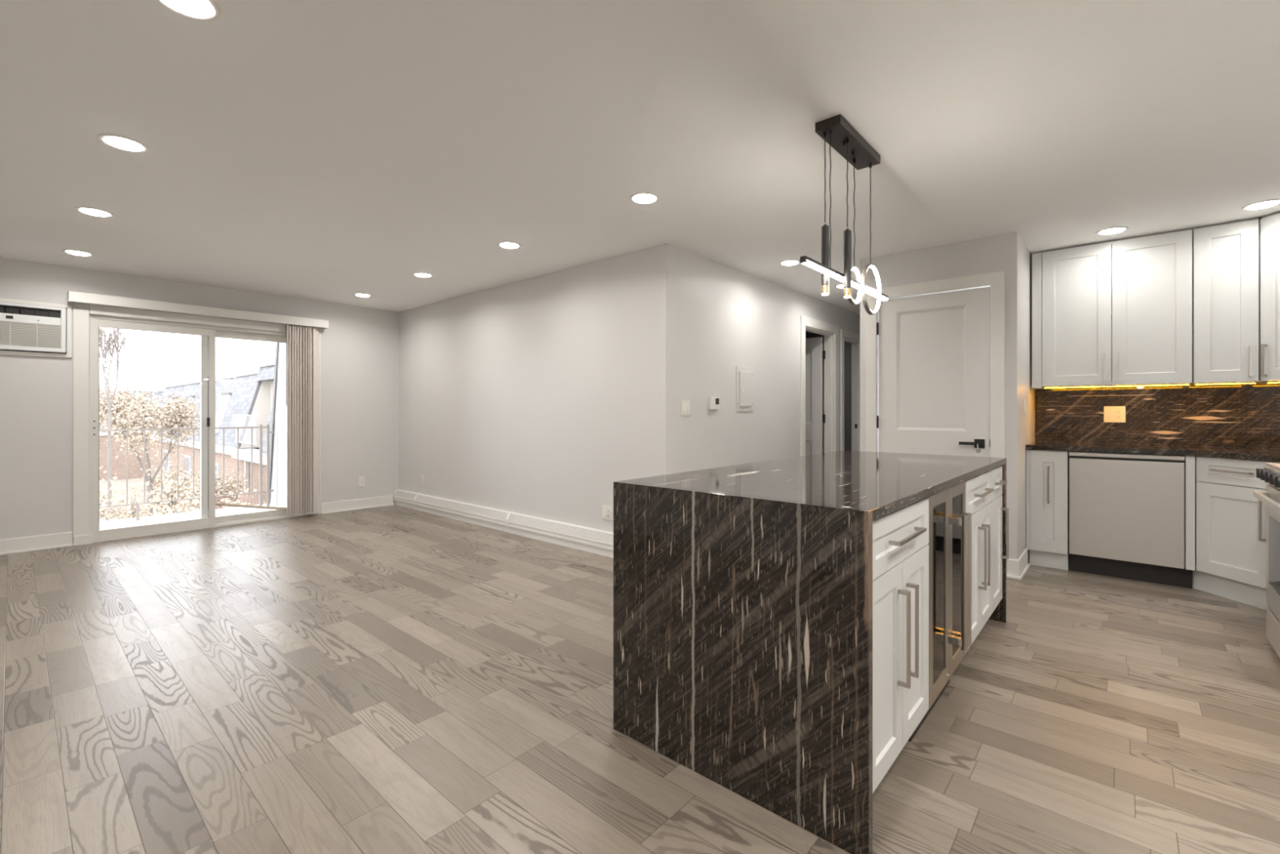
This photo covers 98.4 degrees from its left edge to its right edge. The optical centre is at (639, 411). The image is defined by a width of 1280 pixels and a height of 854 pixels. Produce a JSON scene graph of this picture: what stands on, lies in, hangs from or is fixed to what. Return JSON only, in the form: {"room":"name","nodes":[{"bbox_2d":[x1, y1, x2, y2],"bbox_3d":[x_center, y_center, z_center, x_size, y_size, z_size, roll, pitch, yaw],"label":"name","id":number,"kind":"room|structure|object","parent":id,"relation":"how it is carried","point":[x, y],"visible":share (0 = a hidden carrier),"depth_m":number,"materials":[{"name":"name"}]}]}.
{"room":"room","nodes":[
{"label":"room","id":0,"kind":"room"},
{"bbox_2d":[0,257,399,539],"bbox_3d":[-4.537,-0.044,5.487,0.200,2.440,4.450,0,0,41],"label":"wall","id":1,"kind":"structure","parent":0,"point":[360,345],"depth_m":5.23,"materials":[{"name":"paint"}]},
{"bbox_2d":[0,297,72,357],"bbox_3d":[-5.196,-0.697,4.544,0.054,0.457,0.741,0,0,41],"label":"air conditioner","id":2,"kind":"object","parent":1,"relation":"attached to","point":[27,328],"visible":1,"depth_m":4.65,"materials":[{"name":"paint"}]},
{"bbox_2d":[0,321,60,347],"bbox_3d":[-5.188,-0.640,4.537,0.016,0.191,0.599,0,0,41],"label":"grille","id":3,"kind":"object","parent":2,"relation":"attached to","point":[12,334],"depth_m":4.63,"materials":[{"name":"white plastic"}]},
{"bbox_2d":[0,305,60,318],"bbox_3d":[-5.203,-0.837,4.551,0.009,0.065,0.599,0,0,41],"label":"vent","id":4,"kind":"object","parent":2,"relation":"attached to","point":[3,308],"depth_m":4.64,"materials":[{"name":"white plastic"}]},
{"bbox_2d":[0,531,72,555],"bbox_3d":[-5.440,1.114,4.287,0.027,0.125,1.455,0,0,41],"label":"baseboard","id":5,"kind":"structure","parent":1,"relation":"attached to","point":[36,543],"depth_m":4.67,"materials":[{"name":"paint"}]},
{"bbox_2d":[72,304,320,546],"bbox_3d":[-4.313,0.111,5.585,0.046,2.129,1.978,0,0,41],"label":"door frame","id":6,"kind":"structure","parent":1,"relation":"attached to","point":[81,535],"depth_m":4.89,"materials":[{"name":"paint"}]},
{"bbox_2d":[67,290,328,328],"bbox_3d":[-4.266,-0.992,5.556,0.115,0.088,2.064,0,0,41],"label":"blind valance","id":7,"kind":"object","parent":1,"relation":"attached to","point":[73,296],"visible":1,"depth_m":5.36,"materials":[{"name":"paint"}]},
{"bbox_2d":[89,314,310,542],"bbox_3d":[-4.379,0.153,5.648,0.164,2.048,1.780,0,0,41],"label":"door","id":8,"kind":"structure","parent":1,"relation":"in","point":[208,334],"depth_m":5.53,"materials":[{"name":"white plastic"}]},
{"bbox_2d":[215,502,287,510],"bbox_3d":[-4.057,1.030,5.951,0.027,0.198,0.835,0,0,41],"label":"bar","id":9,"kind":"object","parent":8,"relation":"attached to","point":[216,504],"visible":0.66,"depth_m":5.85,"materials":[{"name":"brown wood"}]},
{"bbox_2d":[285,324,318,516],"bbox_3d":[-3.739,0.100,6.136,0.071,2.092,0.337,0,0,41],"label":"vertical blind","id":10,"kind":"object","parent":1,"relation":"attached to","point":[302,341],"visible":1,"depth_m":6.13,"materials":[{"name":"fabric"}]},
{"bbox_2d":[320,494,394,514],"bbox_3d":[-3.374,1.114,6.637,0.027,0.125,0.837,0,0,41],"label":"baseboard","id":11,"kind":"structure","parent":1,"relation":"attached to","point":[387,500],"depth_m":6.61,"materials":[{"name":"paint"}]},
{"bbox_2d":[358,476,364,486],"bbox_3d":[-3.356,0.848,6.668,0.012,0.115,0.072,0,0,41],"label":"outlet","id":12,"kind":"object","parent":1,"relation":"attached to","point":[362,479],"visible":1,"depth_m":6.67,"materials":[{"name":"white plastic"}]},
{"bbox_2d":[269,342,287,507],"bbox_3d":[-4.424,-0.164,7.012,1.615,2.820,0.100,0,0,41],"label":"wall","id":13,"kind":"structure","parent":0,"point":[278,443],"depth_m":7.22,"materials":[{"name":"white paint"}]},
{"bbox_2d":[399,246,655,532],"bbox_3d":[-1.437,-0.044,5.658,4.230,2.440,0.100,0,0,41],"label":"wall","id":14,"kind":"structure","parent":0,"point":[535,396],"depth_m":5.16,"materials":[{"name":"paint"}]},
{"bbox_2d":[394,488,613,557],"bbox_3d":[-1.465,1.079,5.570,4.297,0.194,0.066,0,0,41],"label":"baseboard heater","id":15,"kind":"object","parent":14,"relation":"attached to","point":[597,541],"visible":0.88,"depth_m":5.31,"materials":[{"name":"paint"}]},
{"bbox_2d":[395,490,415,498],"bbox_3d":[-2.880,1.022,6.798,0.527,0.054,0.028,0,0,41],"label":"baseboard heater","id":16,"kind":"object","parent":15,"relation":"attached to","point":[398,494],"depth_m":6.81,"materials":[{"name":"white metal"}]},
{"bbox_2d":[416,494,507,518],"bbox_3d":[-1.980,1.022,6.006,1.862,0.054,0.028,0,0,41],"label":"baseboard heater","id":17,"kind":"object","parent":15,"relation":"attached to","point":[463,507],"depth_m":5.94,"materials":[{"name":"white metal"}]},
{"bbox_2d":[509,513,613,542],"bbox_3d":[-0.569,1.022,4.766,1.888,0.054,0.028,0,0,41],"label":"baseboard heater","id":18,"kind":"object","parent":15,"relation":"attached to","point":[556,526],"depth_m":4.86,"materials":[{"name":"white metal"}]},
{"bbox_2d":[601,505,612,520],"bbox_3d":[-0.273,0.836,4.559,0.118,0.115,0.012,0,0,41],"label":"wall outlet","id":19,"kind":"object","parent":14,"relation":"attached to","point":[606,511],"visible":1,"depth_m":4.56,"materials":[{"name":"white plastic"}]},
{"bbox_2d":[607,509,610,517],"bbox_3d":[-0.256,0.836,4.543,0.033,0.066,0.004,0,0,41],"label":"receptacle","id":20,"kind":"object","parent":19,"relation":"attached to","point":[608,510],"depth_m":4.54,"materials":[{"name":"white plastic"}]},
{"bbox_2d":[0,0,1279,314],"bbox_3d":[0.209,-1.324,4.610,8.525,0.120,9.600,0,0,41],"label":"ceiling","id":21,"kind":"structure","parent":0,"point":[331,151],"depth_m":2.46,"materials":[{"name":"paint"}]},
{"bbox_2d":[62,249,93,256],"bbox_3d":[-4.469,-1.258,4.398,0.176,0.012,0.176,0,0,41],"label":"recessed light","id":22,"kind":"object","parent":21,"relation":"in","point":[69,251],"visible":1,"depth_m":4.38,"materials":[{"name":"white plastic"}]},
{"bbox_2d":[75,206,114,217],"bbox_3d":[-3.449,-1.258,3.498,0.176,0.012,0.176,0,0,41],"label":"recessed light","id":23,"kind":"object","parent":21,"relation":"in","point":[89,211],"visible":1,"depth_m":3.48,"materials":[{"name":"white plastic"}]},
{"bbox_2d":[97,133,148,152],"bbox_3d":[-2.431,-1.258,2.604,0.176,0.012,0.176,0,0,41],"label":"recessed light","id":24,"kind":"object","parent":21,"relation":"in","point":[119,142],"visible":1,"depth_m":2.58,"materials":[{"name":"white plastic"}]},
{"bbox_2d":[155,0,221,21],"bbox_3d":[-1.397,-1.258,1.697,0.176,0.012,0.176,0,0,41],"label":"recessed light","id":25,"kind":"object","parent":21,"relation":"in","point":[199,10],"visible":1,"depth_m":1.72,"materials":[{"name":"white plastic"}]},
{"bbox_2d":[353,293,371,297],"bbox_3d":[-3.007,-1.258,5.993,0.176,0.012,0.176,0,0,41],"label":"recessed light","id":26,"kind":"object","parent":21,"relation":"in","point":[362,295],"visible":1,"depth_m":5.96,"materials":[{"name":"white plastic"}]},
{"bbox_2d":[413,272,433,277],"bbox_3d":[-2.006,-1.258,5.109,0.176,0.012,0.176,0,0,41],"label":"recessed light","id":27,"kind":"object","parent":21,"relation":"in","point":[418,274],"visible":1,"depth_m":5.09,"materials":[{"name":"white plastic"}]},
{"bbox_2d":[497,241,520,248],"bbox_3d":[-0.992,-1.258,4.196,0.176,0.012,0.176,0,0,41],"label":"recessed light","id":28,"kind":"object","parent":21,"relation":"in","point":[508,245],"visible":1,"depth_m":4.17,"materials":[{"name":"white plastic"}]},
{"bbox_2d":[629,192,659,204],"bbox_3d":[0.026,-1.258,3.274,0.176,0.012,0.176,0,0,41],"label":"recessed light","id":29,"kind":"object","parent":21,"relation":"in","point":[639,197],"visible":1,"depth_m":3.25,"materials":[{"name":"white plastic"}]},
{"bbox_2d":[779,259,799,265],"bbox_3d":[1.272,-1.258,4.689,0.176,0.012,0.176,0,0,41],"label":"recessed light","id":30,"kind":"object","parent":21,"relation":"in","point":[790,262],"visible":0.99,"depth_m":4.67,"materials":[{"name":"white plastic"}]},
{"bbox_2d":[835,284,843,288],"bbox_3d":[2.050,-1.258,5.554,0.176,0.012,0.176,0,0,41],"label":"recessed light","id":31,"kind":"object","parent":21,"relation":"in","point":[840,286],"visible":0.41,"depth_m":5.55,"materials":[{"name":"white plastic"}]},
{"bbox_2d":[800,114,888,315],"bbox_3d":[0.984,-0.871,2.584,0.112,0.786,1.016,0,0,41],"label":"pendant light","id":32,"kind":"object","parent":21,"relation":"hanging from","point":[837,131],"visible":1,"depth_m":2.48,"materials":[{"name":"brown metal"}]},
{"bbox_2d":[801,259,887,300],"bbox_3d":[0.985,-0.600,2.585,0.022,0.010,0.995,0,0,41],"label":"diffuser","id":33,"kind":"object","parent":32,"relation":"attached to","point":[827,271],"depth_m":2.47,"materials":[{"name":"white plastic"}]},
{"bbox_2d":[851,267,861,302],"bbox_3d":[1.038,-0.612,2.683,0.016,0.165,0.165,0,0,41],"label":"diffuser","id":34,"kind":"object","parent":32,"relation":"attached to","point":[858,274],"depth_m":2.72,"materials":[{"name":"white plastic"}]},
{"bbox_2d":[869,265,880,312],"bbox_3d":[1.141,-0.602,2.725,0.016,0.231,0.231,0,0,41],"label":"diffuser","id":35,"kind":"object","parent":32,"relation":"attached to","point":[872,291],"depth_m":2.79,"materials":[{"name":"white plastic"}]},
{"bbox_2d":[1095,226,1128,235],"bbox_3d":[3.296,-1.258,3.861,0.176,0.012,0.176,0,0,41],"label":"recessed light","id":36,"kind":"object","parent":21,"relation":"in","point":[1113,230],"visible":1,"depth_m":3.84,"materials":[{"name":"white plastic"}]},
{"bbox_2d":[1240,199,1279,210],"bbox_3d":[3.801,-1.258,3.376,0.176,0.012,0.176,0,0,41],"label":"recessed light","id":37,"kind":"object","parent":21,"relation":"in","point":[1268,203],"visible":1,"depth_m":3.36,"materials":[{"name":"white plastic"}]},
{"bbox_2d":[0,504,1279,853],"bbox_3d":[0.209,1.236,4.610,8.525,0.120,9.600,0,0,41],"label":"floor","id":38,"kind":"structure","parent":0,"point":[391,679],"depth_m":2.17,"materials":[{"name":"brown wood"}]},
{"bbox_2d":[613,450,1006,853],"bbox_3d":[0.978,0.718,2.575,0.925,0.916,2.211,0,0,41],"label":"countertop","id":39,"kind":"structure","parent":38,"relation":"on","point":[743,593],"depth_m":1.71,"materials":[{"name":"black stone"}]},
{"bbox_2d":[872,497,928,792],"bbox_3d":[0.595,0.735,1.886,0.634,0.882,0.604,0,0,41],"label":"base cabinet","id":40,"kind":"object","parent":38,"relation":"on","point":[900,537],"visible":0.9,"depth_m":1.66,"materials":[{"name":"paint"}]},
{"bbox_2d":[908,481,971,741],"bbox_3d":[1.003,0.736,2.323,0.670,0.880,0.582,0,0,41],"label":"beverage cooler","id":41,"kind":"object","parent":38,"relation":"on","point":[949,544],"visible":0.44,"depth_m":2.09,"materials":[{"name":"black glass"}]},
{"bbox_2d":[908,678,950,741],"bbox_3d":[1.151,1.126,2.193,0.015,0.098,0.582,0,0,41],"label":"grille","id":42,"kind":"object","parent":41,"relation":"attached to","point":[922,720],"depth_m":2.13,"materials":[{"name":"black metal"}]},
{"bbox_2d":[964,470,993,652],"bbox_3d":[1.387,0.735,2.788,0.634,0.882,0.614,0,0,41],"label":"base cabinet","id":43,"kind":"object","parent":38,"relation":"on","point":[979,489],"visible":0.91,"depth_m":2.58,"materials":[{"name":"paint"}]},
{"bbox_2d":[991,465,1008,613],"bbox_3d":[1.698,0.735,3.141,0.634,0.882,0.318,0,0,41],"label":"base cabinet","id":44,"kind":"object","parent":38,"relation":"on","point":[997,482],"visible":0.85,"depth_m":2.98,"materials":[{"name":"paint"}]},
{"bbox_2d":[1026,449,1069,570],"bbox_3d":[3.223,0.733,4.343,0.250,0.886,0.608,0,0,41],"label":"base cabinet","id":45,"kind":"object","parent":38,"relation":"on","point":[1046,471],"visible":0.94,"depth_m":4.15,"materials":[{"name":"paint"}]},
{"bbox_2d":[1068,450,1191,588],"bbox_3d":[3.573,0.734,4.053,0.646,0.884,0.574,0,0,41],"label":"dishwasher","id":46,"kind":"object","parent":38,"relation":"on","point":[1126,510],"visible":0.98,"depth_m":3.84,"materials":[{"name":"white metal"}]},
{"bbox_2d":[1185,455,1271,609],"bbox_3d":[4.057,0.733,3.432,0.969,0.886,0.868,0,0,41],"label":"base cabinet","id":47,"kind":"object","parent":38,"relation":"on","point":[1230,522],"depth_m":3.45,"materials":[{"name":"paint"}]},
{"bbox_2d":[1025,441,1279,462],"bbox_3d":[3.532,0.270,3.487,1.846,0.036,1.494,0,0,41],"label":"countertop","id":48,"kind":"structure","parent":47,"relation":"on","point":[1271,455],"depth_m":3.76,"materials":[{"name":"black stone"}]},
{"bbox_2d":[1253,462,1279,657],"bbox_3d":[3.175,0.703,2.296,0.764,0.944,0.760,0,0,41],"label":"range","id":49,"kind":"object","parent":38,"relation":"on","point":[1270,474],"visible":1,"depth_m":2.66,"materials":[{"name":"silver metal"}]},
{"bbox_2d":[1265,462,1279,470],"bbox_3d":[3.192,0.264,2.281,0.719,0.012,0.760,0,0,41],"label":"cooktop","id":50,"kind":"object","parent":49,"relation":"in","point":[1269,466],"depth_m":2.69,"materials":[{"name":"silver metal"}]},
{"bbox_2d":[655,243,859,475],"bbox_3d":[1.823,-0.044,6.087,0.100,2.440,5.050,0,0,41],"label":"wall","id":51,"kind":"structure","parent":0,"point":[713,318],"depth_m":4.77,"materials":[{"name":"paint"}]},
{"bbox_2d":[680,400,690,415],"bbox_3d":[0.362,-0.027,4.339,0.012,0.118,0.116,0,0,41],"label":"light switch","id":52,"kind":"object","parent":51,"relation":"attached to","point":[685,405],"visible":1,"depth_m":4.33,"materials":[{"name":"white plastic"}]},
{"bbox_2d":[709,396,719,409],"bbox_3d":[0.625,-0.068,4.628,0.026,0.104,0.128,0,0,41],"label":"thermostat","id":53,"kind":"object","parent":51,"relation":"attached to","point":[714,402],"visible":1,"depth_m":4.61,"materials":[{"name":"white plastic"}]},
{"bbox_2d":[736,365,753,411],"bbox_3d":[0.956,-0.204,5.007,0.022,0.400,0.292,0,0,41],"label":"breaker panel","id":54,"kind":"object","parent":51,"relation":"attached to","point":[744,375],"visible":1,"depth_m":4.99,"materials":[{"name":"paint"}]},
{"bbox_2d":[805,337,825,455],"bbox_3d":[1.909,0.138,6.833,0.774,2.053,0.047,0,0,41],"label":"door","id":55,"kind":"structure","parent":51,"relation":"in","point":[815,354],"depth_m":6.64,"materials":[{"name":"paint"}]},
{"bbox_2d":[800,315,838,456],"bbox_3d":[1.998,0.076,6.284,0.131,2.200,1.009,0,0,41],"label":"door frame","id":56,"kind":"structure","parent":51,"relation":"attached to","point":[805,321],"depth_m":6.55,"materials":[{"name":"paint"}]},
{"bbox_2d":[840,328,859,451],"bbox_3d":[2.647,0.089,7.023,0.131,2.175,0.772,0,0,41],"label":"door frame","id":57,"kind":"structure","parent":51,"relation":"attached to","point":[855,344],"depth_m":7.21,"materials":[{"name":"paint"}]},
{"bbox_2d":[805,331,851,453],"bbox_3d":[0.575,-0.044,7.317,3.400,2.440,5.050,0,0,41],"label":"wall","id":58,"kind":"structure","parent":0,"point":[847,346],"depth_m":8.30,"materials":[{"name":"grey paint"}]},
{"bbox_2d":[859,231,1035,561],"bbox_3d":[3.441,-0.044,5.610,1.090,2.440,3.630,0,0,41],"label":"wall","id":59,"kind":"structure","parent":0,"point":[1007,252],"depth_m":4.10,"materials":[{"name":"paint"}]},
{"bbox_2d":[876,286,990,457],"bbox_3d":[2.221,0.130,4.244,0.793,2.068,0.116,0,0,41],"label":"door","id":60,"kind":"structure","parent":59,"relation":"in","point":[934,349],"depth_m":4.24,"materials":[{"name":"paint"}]},
{"bbox_2d":[865,270,1004,457],"bbox_3d":[2.229,0.087,4.248,0.971,2.177,0.016,0,0,41],"label":"door frame","id":61,"kind":"structure","parent":59,"relation":"attached to","point":[996,280],"depth_m":4.02,"materials":[{"name":"paint"}]},
{"bbox_2d":[1006,547,1030,580],"bbox_3d":[2.775,1.109,4.059,0.098,0.135,0.478,0,0,41],"label":"baseboard","id":62,"kind":"structure","parent":59,"relation":"attached to","point":[1016,569],"depth_m":3.90,"materials":[{"name":"paint"}]},
{"bbox_2d":[1023,400,1026,415],"bbox_3d":[2.898,-0.029,4.157,0.012,0.118,0.072,0,0,41],"label":"light switch","id":63,"kind":"object","parent":59,"relation":"attached to","point":[1024,401],"visible":1,"depth_m":4.14,"materials":[{"name":"white plastic"}]},
{"bbox_2d":[1035,260,1279,572],"bbox_3d":[4.022,-0.044,4.120,1.950,2.440,0.100,0,0,41],"label":"wall","id":64,"kind":"structure","parent":0,"point":[1042,388],"depth_m":4.14,"materials":[{"name":"paint"}]},
{"bbox_2d":[1031,227,1192,388],"bbox_3d":[3.552,-0.723,4.206,0.903,1.079,0.382,0,0,41],"label":"upper cabinet","id":65,"kind":"object","parent":64,"relation":"attached to","point":[1117,312],"depth_m":4.06,"materials":[{"name":"paint"}]},
{"bbox_2d":[1035,384,1279,448],"bbox_3d":[4.012,0.033,4.048,1.826,0.438,0.019,0,0,41],"label":"backsplash slab","id":66,"kind":"structure","parent":64,"relation":"attached to","point":[1244,415],"depth_m":4.12,"materials":[{"name":"black stone"}]},
{"bbox_2d":[1103,406,1125,422],"bbox_3d":[3.695,0.021,4.304,0.128,0.125,0.012,0,0,41],"label":"wall outlet","id":67,"kind":"object","parent":66,"relation":"attached to","point":[1111,414],"visible":1,"depth_m":4.30,"materials":[{"name":"white plastic"}]},
{"bbox_2d":[1115,409,1121,418],"bbox_3d":[3.712,0.021,4.288,0.033,0.066,0.004,0,0,41],"label":"receptacle","id":68,"kind":"object","parent":67,"relation":"attached to","point":[1118,412],"depth_m":4.29,"materials":[{"name":"white plastic"}]},
{"bbox_2d":[1189,217,1258,384],"bbox_3d":[4.008,-0.724,3.805,0.301,1.079,0.382,0,0,41],"label":"upper cabinet","id":69,"kind":"object","parent":64,"relation":"attached to","point":[1225,255],"depth_m":3.69,"materials":[{"name":"paint"}]},
{"bbox_2d":[1202,382,1255,384],"bbox_3d":[3.936,-0.186,3.720,0.276,0.003,0.019,0,0,41],"label":"diffuser","id":70,"kind":"object","parent":69,"relation":"attached to","point":[1202,383],"depth_m":3.72,"materials":[{"name":"yellow plastic"}]},
{"bbox_2d":[1256,211,1279,382],"bbox_3d":[4.268,-0.724,3.399,0.622,1.079,0.648,0,0,41],"label":"upper cabinet","id":71,"kind":"object","parent":64,"relation":"attached to","point":[1269,224],"depth_m":3.54,"materials":[{"name":"paint"}]},
{"label":"outside","id":72,"kind":"structure","parent":0,"visible":0},
{"bbox_2d":[99,478,191,519],"bbox_3d":[-30.796,4.326,40.394,80.400,0.200,100.000,0,0,41],"label":"ground","id":73,"kind":"structure","parent":72,"point":[117,486],"depth_m":29.68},
{"bbox_2d":[99,327,128,519],"bbox_3d":[-9.291,1.320,9.661,0.608,5.813,0.485,0,0,41],"label":"bare tree","id":74,"kind":"object","parent":73,"relation":"on","point":[116,334],"visible":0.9,"depth_m":9.65,"materials":[{"name":"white plant"}]},
{"bbox_2d":[99,386,164,480],"bbox_3d":[-37.967,1.341,34.714,9.130,5.770,26.000,0,0,41],"label":"apartment building","id":75,"kind":"structure","parent":73,"relation":"on","point":[119,464],"depth_m":34.48,"materials":[{"name":"brick"}]},
{"bbox_2d":[99,373,200,516],"bbox_3d":[-11.537,1.694,12.827,2.078,5.064,2.462,0,0,0],"label":"blossom tree","id":76,"kind":"object","parent":73,"relation":"on","point":[139,416],"visible":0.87,"depth_m":12.53,"materials":[{"name":"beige plant"}]},
{"bbox_2d":[99,460,265,521],"bbox_3d":[-7.309,2.469,7.503,3.020,3.546,2.820,0,0,5],"label":"bush","id":77,"kind":"object","parent":73,"relation":"on","point":[187,508],"visible":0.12,"depth_m":8.06,"materials":[{"name":"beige plant"}]},
{"bbox_2d":[134,461,263,515],"bbox_3d":[-13.184,2.842,15.998,3.278,2.768,2.625,0,0,-3],"label":"bush","id":78,"kind":"object","parent":73,"relation":"on","point":[157,478],"visible":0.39,"depth_m":16.06,"materials":[{"name":"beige plant"}]},
{"bbox_2d":[146,357,275,510],"bbox_3d":[-16.436,1.211,23.786,28.100,6.030,3.980,0,0,41],"label":"apartment building","id":79,"kind":"structure","parent":73,"relation":"on","point":[243,397],"depth_m":20.44,"materials":[{"name":"brick"}]},
{"bbox_2d":[191,478,248,511],"bbox_3d":[-7.937,2.752,11.197,0.996,2.949,1.831,0,0,41],"label":"shrub","id":80,"kind":"object","parent":73,"relation":"on","point":[217,499],"visible":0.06,"depth_m":10.68,"materials":[{"name":"beige plant"}]},
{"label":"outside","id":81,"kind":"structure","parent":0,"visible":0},
{"bbox_2d":[99,503,278,529],"bbox_3d":[-5.554,1.311,5.696,1.575,0.130,3.620,0,0,41],"label":"deck","id":82,"kind":"object","parent":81,"point":[234,510],"depth_m":6.47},
{"bbox_2d":[99,424,274,520],"bbox_3d":[-5.974,0.709,6.048,0.032,1.075,3.394,0,0,41],"label":"balcony railing","id":83,"kind":"object","parent":82,"relation":"on","point":[268,432],"visible":0.61,"depth_m":6.68,"materials":[{"name":"metal"}]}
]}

